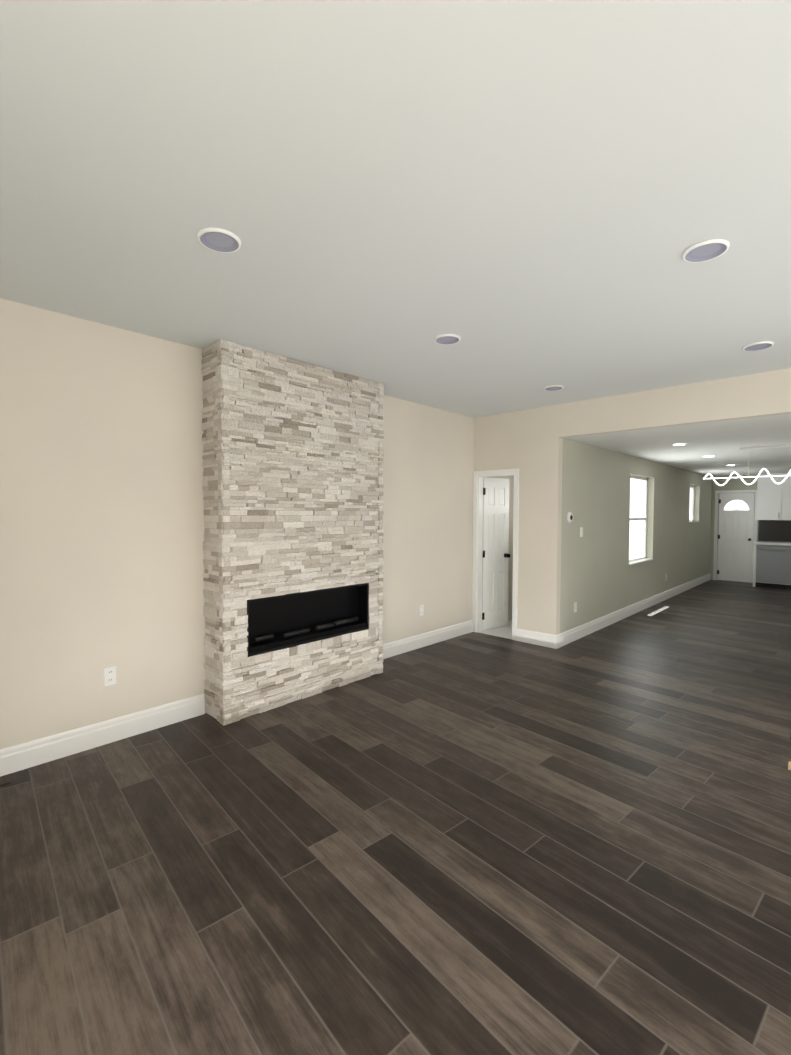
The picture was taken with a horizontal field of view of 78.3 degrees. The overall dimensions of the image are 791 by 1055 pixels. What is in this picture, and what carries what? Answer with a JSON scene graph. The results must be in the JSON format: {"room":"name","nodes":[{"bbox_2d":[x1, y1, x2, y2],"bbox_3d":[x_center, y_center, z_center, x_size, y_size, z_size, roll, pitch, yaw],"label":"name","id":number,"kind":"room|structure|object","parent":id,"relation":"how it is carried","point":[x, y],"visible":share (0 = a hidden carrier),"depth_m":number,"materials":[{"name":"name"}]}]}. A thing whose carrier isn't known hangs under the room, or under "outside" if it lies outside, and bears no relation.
{"room":"living room","nodes":[
{"label":"living room","id":0,"kind":"room"},
{"bbox_2d":[0,775,9,785],"bbox_3d":[-2.346,1.438,2.627,0.110,0.006,0.400,2,2,43],"label":"floor air vent","id":1,"kind":"object","parent":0,"point":[4,779],"visible":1,"depth_m":2.75,"materials":[{"name":"brown"}]},
{"bbox_2d":[0,298,513,748],"bbox_3d":[-0.410,0.011,4.818,0.100,2.740,8.300,2,2,43],"label":"wall","id":2,"kind":"structure","parent":0,"point":[102,523],"depth_m":3.25,"materials":[{"name":"paint"}]},
{"bbox_2d":[0,694,204,776],"bbox_3d":[-2.305,1.361,2.780,0.016,0.152,2.483,2,2,43],"label":"baseboard","id":3,"kind":"structure","parent":2,"relation":"attached to","point":[19,757],"depth_m":3.15,"materials":[{"name":"white wood"}]},
{"bbox_2d":[104,666,115,685],"bbox_3d":[-1.887,0.985,3.212,0.010,0.116,0.072,2,2,43],"label":"electrical outlet","id":4,"kind":"object","parent":2,"relation":"attached to","point":[110,676],"visible":1,"depth_m":3.21,"materials":[{"name":"white plastic"}]},
{"bbox_2d":[419,605,423,615],"bbox_3d":[0.294,0.942,5.512,0.010,0.116,0.072,2,2,43],"label":"electrical outlet","id":5,"kind":"object","parent":2,"relation":"attached to","point":[421,610],"visible":1,"depth_m":5.51,"materials":[{"name":"white plastic"}]},
{"bbox_2d":[383,620,472,658],"bbox_3d":[0.331,1.285,5.559,0.016,0.152,1.944,2,2,43],"label":"baseboard","id":6,"kind":"structure","parent":2,"relation":"attached to","point":[394,648],"depth_m":5.56,"materials":[{"name":"white wood"}]},
{"bbox_2d":[0,580,790,1054],"bbox_3d":[3.273,1.425,5.430,4.670,0.100,14.200,2,2,43],"label":"floor","id":7,"kind":"structure","parent":0,"point":[474,844],"depth_m":2.12,"materials":[{"name":"brown wood"}]},
{"bbox_2d":[201,339,383,725],"bbox_3d":[-0.780,0.031,4.124,0.314,2.738,1.618,2,2,43],"label":"fireplace","id":8,"kind":"object","parent":7,"relation":"on","point":[292,482],"visible":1,"depth_m":3.85,"materials":[{"name":"stone"}]},
{"bbox_2d":[648,606,667,615],"bbox_3d":[4.129,1.308,7.620,0.055,0.006,0.960,2,2,43],"label":"floor air vent","id":9,"kind":"object","parent":7,"relation":"on","point":[657,611],"depth_m":7.56,"materials":[{"name":"white metal"}]},
{"bbox_2d":[753,545,790,588],"bbox_3d":[7.958,0.796,10.187,0.657,0.900,0.620,2,2,43],"label":"base cabinet","id":10,"kind":"object","parent":7,"relation":"on","point":[772,559],"depth_m":9.97,"materials":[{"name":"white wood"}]},
{"bbox_2d":[753,541,790,544],"bbox_3d":[8.595,0.347,9.550,2.456,0.040,0.650,2,2,43],"label":"countertop","id":11,"kind":"structure","parent":10,"relation":"on","point":[756,542],"depth_m":10.05,"materials":[{"name":"white stone"}]},
{"bbox_2d":[0,0,790,417],"bbox_3d":[0.546,-1.335,2.458,4.670,0.100,6.245,2,2,43],"label":"ceiling","id":12,"kind":"structure","parent":0,"point":[526,200],"depth_m":1.79,"materials":[{"name":"paint"}]},
{"bbox_2d":[197,227,240,252],"bbox_3d":[-0.781,-1.273,2.157,0.184,0.012,0.184,2,2,43],"label":"recessed light","id":13,"kind":"object","parent":12,"relation":"in","point":[219,240],"visible":0.98,"depth_m":2.15,"materials":[{"name":"white"}]},
{"bbox_2d":[434,334,460,344],"bbox_3d":[0.361,-1.306,3.376,0.184,0.012,0.184,2,2,43],"label":"recessed light","id":14,"kind":"object","parent":12,"relation":"in","point":[446,339],"visible":1,"depth_m":3.38,"materials":[{"name":"white"}]},
{"bbox_2d":[544,385,563,390],"bbox_3d":[1.522,-1.341,4.672,0.184,0.012,0.184,2,2,43],"label":"recessed light","id":15,"kind":"object","parent":12,"relation":"in","point":[553,387],"visible":1,"depth_m":4.67,"materials":[{"name":"white"}]},
{"bbox_2d":[682,239,729,262],"bbox_3d":[1.424,-1.267,2.230,0.184,0.012,0.184,2,2,43],"label":"recessed light","id":16,"kind":"object","parent":12,"relation":"in","point":[707,250],"visible":0.98,"depth_m":2.23,"materials":[{"name":"white"}]},
{"bbox_2d":[742,341,773,350],"bbox_3d":[2.607,-1.302,3.492,0.184,0.012,0.184,2,2,43],"label":"recessed light","id":17,"kind":"object","parent":12,"relation":"in","point":[757,346],"visible":0.98,"depth_m":3.48,"materials":[{"name":"white"}]},
{"bbox_2d":[478,619,511,638],"bbox_3d":[2.075,1.332,6.664,1.030,0.004,2.053,2,2,43],"label":"floor","id":18,"kind":"structure","parent":0,"point":[504,631],"depth_m":6.25,"materials":[{"name":"white"}]},
{"bbox_2d":[474,368,790,634],"bbox_3d":[2.655,0.024,4.730,4.470,2.740,0.100,2,2,43],"label":"wall","id":19,"kind":"structure","parent":0,"point":[528,443],"depth_m":5.49,"materials":[{"name":"paint"}]},
{"bbox_2d":[472,468,518,640],"bbox_3d":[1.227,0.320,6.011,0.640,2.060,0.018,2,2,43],"label":"door frame","id":20,"kind":"structure","parent":19,"relation":"attached to","point":[515,472],"depth_m":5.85,"materials":[{"name":"white wood"}]},
{"bbox_2d":[482,477,509,629],"bbox_3d":[1.313,0.339,6.415,0.503,1.975,0.167,-1,2,-37],"label":"door","id":21,"kind":"structure","parent":19,"relation":"in","point":[496,555],"depth_m":6.40,"materials":[{"name":"white paint"},{"name":"dark bronze metal"}]},
{"bbox_2d":[517,628,551,647],"bbox_3d":[1.625,1.287,5.661,0.465,0.152,0.016,2,2,43],"label":"baseboard","id":22,"kind":"structure","parent":19,"relation":"attached to","point":[523,635],"depth_m":5.66,"materials":[{"name":"white wood"}]},
{"bbox_2d":[560,438,711,632],"bbox_3d":[4.508,0.045,8.525,0.320,2.480,7.955,2,2,43],"label":"wall","id":23,"kind":"structure","parent":0,"point":[600,576],"depth_m":6.86,"materials":[{"name":"paint"}]},
{"bbox_2d":[567,512,572,522],"bbox_3d":[2.039,-0.117,5.662,0.027,0.124,0.124,2,2,43],"label":"thermostat","id":24,"kind":"object","parent":23,"relation":"attached to","point":[569,517],"visible":1,"depth_m":5.64,"materials":[{"name":"white plastic"}]},
{"bbox_2d":[580,527,582,536],"bbox_3d":[2.275,0.056,5.926,0.014,0.116,0.072,2,2,43],"label":"switch","id":25,"kind":"object","parent":23,"relation":"attached to","point":[581,531],"visible":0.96,"depth_m":5.91,"materials":[{"name":"white plastic"}]},
{"bbox_2d":[552,573,710,648],"bbox_3d":[4.551,1.214,8.367,0.016,0.152,7.971,2,2,43],"label":"baseboard","id":26,"kind":"structure","parent":23,"relation":"attached to","point":[559,640],"depth_m":6.87,"materials":[{"name":"white wood"}]},
{"bbox_2d":[629,475,653,564],"bbox_3d":[3.822,-0.131,7.651,0.160,1.358,1.158,2,2,43],"label":"window","id":27,"kind":"structure","parent":23,"relation":"in","point":[638,520],"depth_m":7.86,"materials":[{"name":"white glass"}]},
{"bbox_2d":[689,486,699,522],"bbox_3d":[6.149,-0.493,10.094,0.160,0.768,0.838,2,2,43],"label":"window","id":28,"kind":"structure","parent":23,"relation":"in","point":[691,514],"depth_m":10.39,"materials":[{"name":"white glass"}]},
{"bbox_2d":[564,414,790,476],"bbox_3d":[5.840,-1.102,7.231,3.540,0.100,7.955,2,2,43],"label":"ceiling","id":29,"kind":"structure","parent":0,"point":[722,442],"depth_m":5.97,"materials":[{"name":"paint"}]},
{"bbox_2d":[703,444,790,485],"bbox_3d":[4.761,-0.775,5.957,1.695,0.481,0.205,2,2,43],"label":"chandelier","id":30,"kind":"object","parent":29,"relation":"hanging from","point":[763,447],"visible":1,"depth_m":6.14,"materials":[{"name":"white metal"}]},
{"bbox_2d":[710,475,758,579],"bbox_3d":[8.538,0.010,10.116,3.340,2.480,0.100,2,2,43],"label":"wall","id":31,"kind":"structure","parent":0,"point":[735,484],"depth_m":11.08,"materials":[{"name":"beige paint"}]},
{"bbox_2d":[713,490,757,579],"bbox_3d":[7.626,0.193,10.905,0.800,2.060,0.018,2,2,43],"label":"door frame","id":32,"kind":"structure","parent":31,"relation":"attached to","point":[716,525],"depth_m":11.12,"materials":[{"name":"white wood"}]},
{"bbox_2d":[717,493,754,582],"bbox_3d":[7.660,0.220,10.944,0.663,1.985,0.177,2,2,43],"label":"front door","id":33,"kind":"structure","parent":31,"relation":"in","point":[736,537],"depth_m":10.92,"materials":[{"name":"white wood"}]},
{"bbox_2d":[757,473,784,520],"bbox_3d":[7.970,-0.647,10.323,0.420,0.976,0.350,2,2,43],"label":"upper cabinet","id":34,"kind":"object","parent":31,"relation":"attached to","point":[769,493],"depth_m":10.19,"materials":[{"name":"white wood"}]},
{"bbox_2d":[781,473,790,520],"bbox_3d":[8.275,-0.637,10.034,0.420,0.976,0.350,2,2,43],"label":"upper cabinet","id":35,"kind":"object","parent":31,"relation":"attached to","point":[785,501],"depth_m":10.00,"materials":[{"name":"white wood"}]}
]}

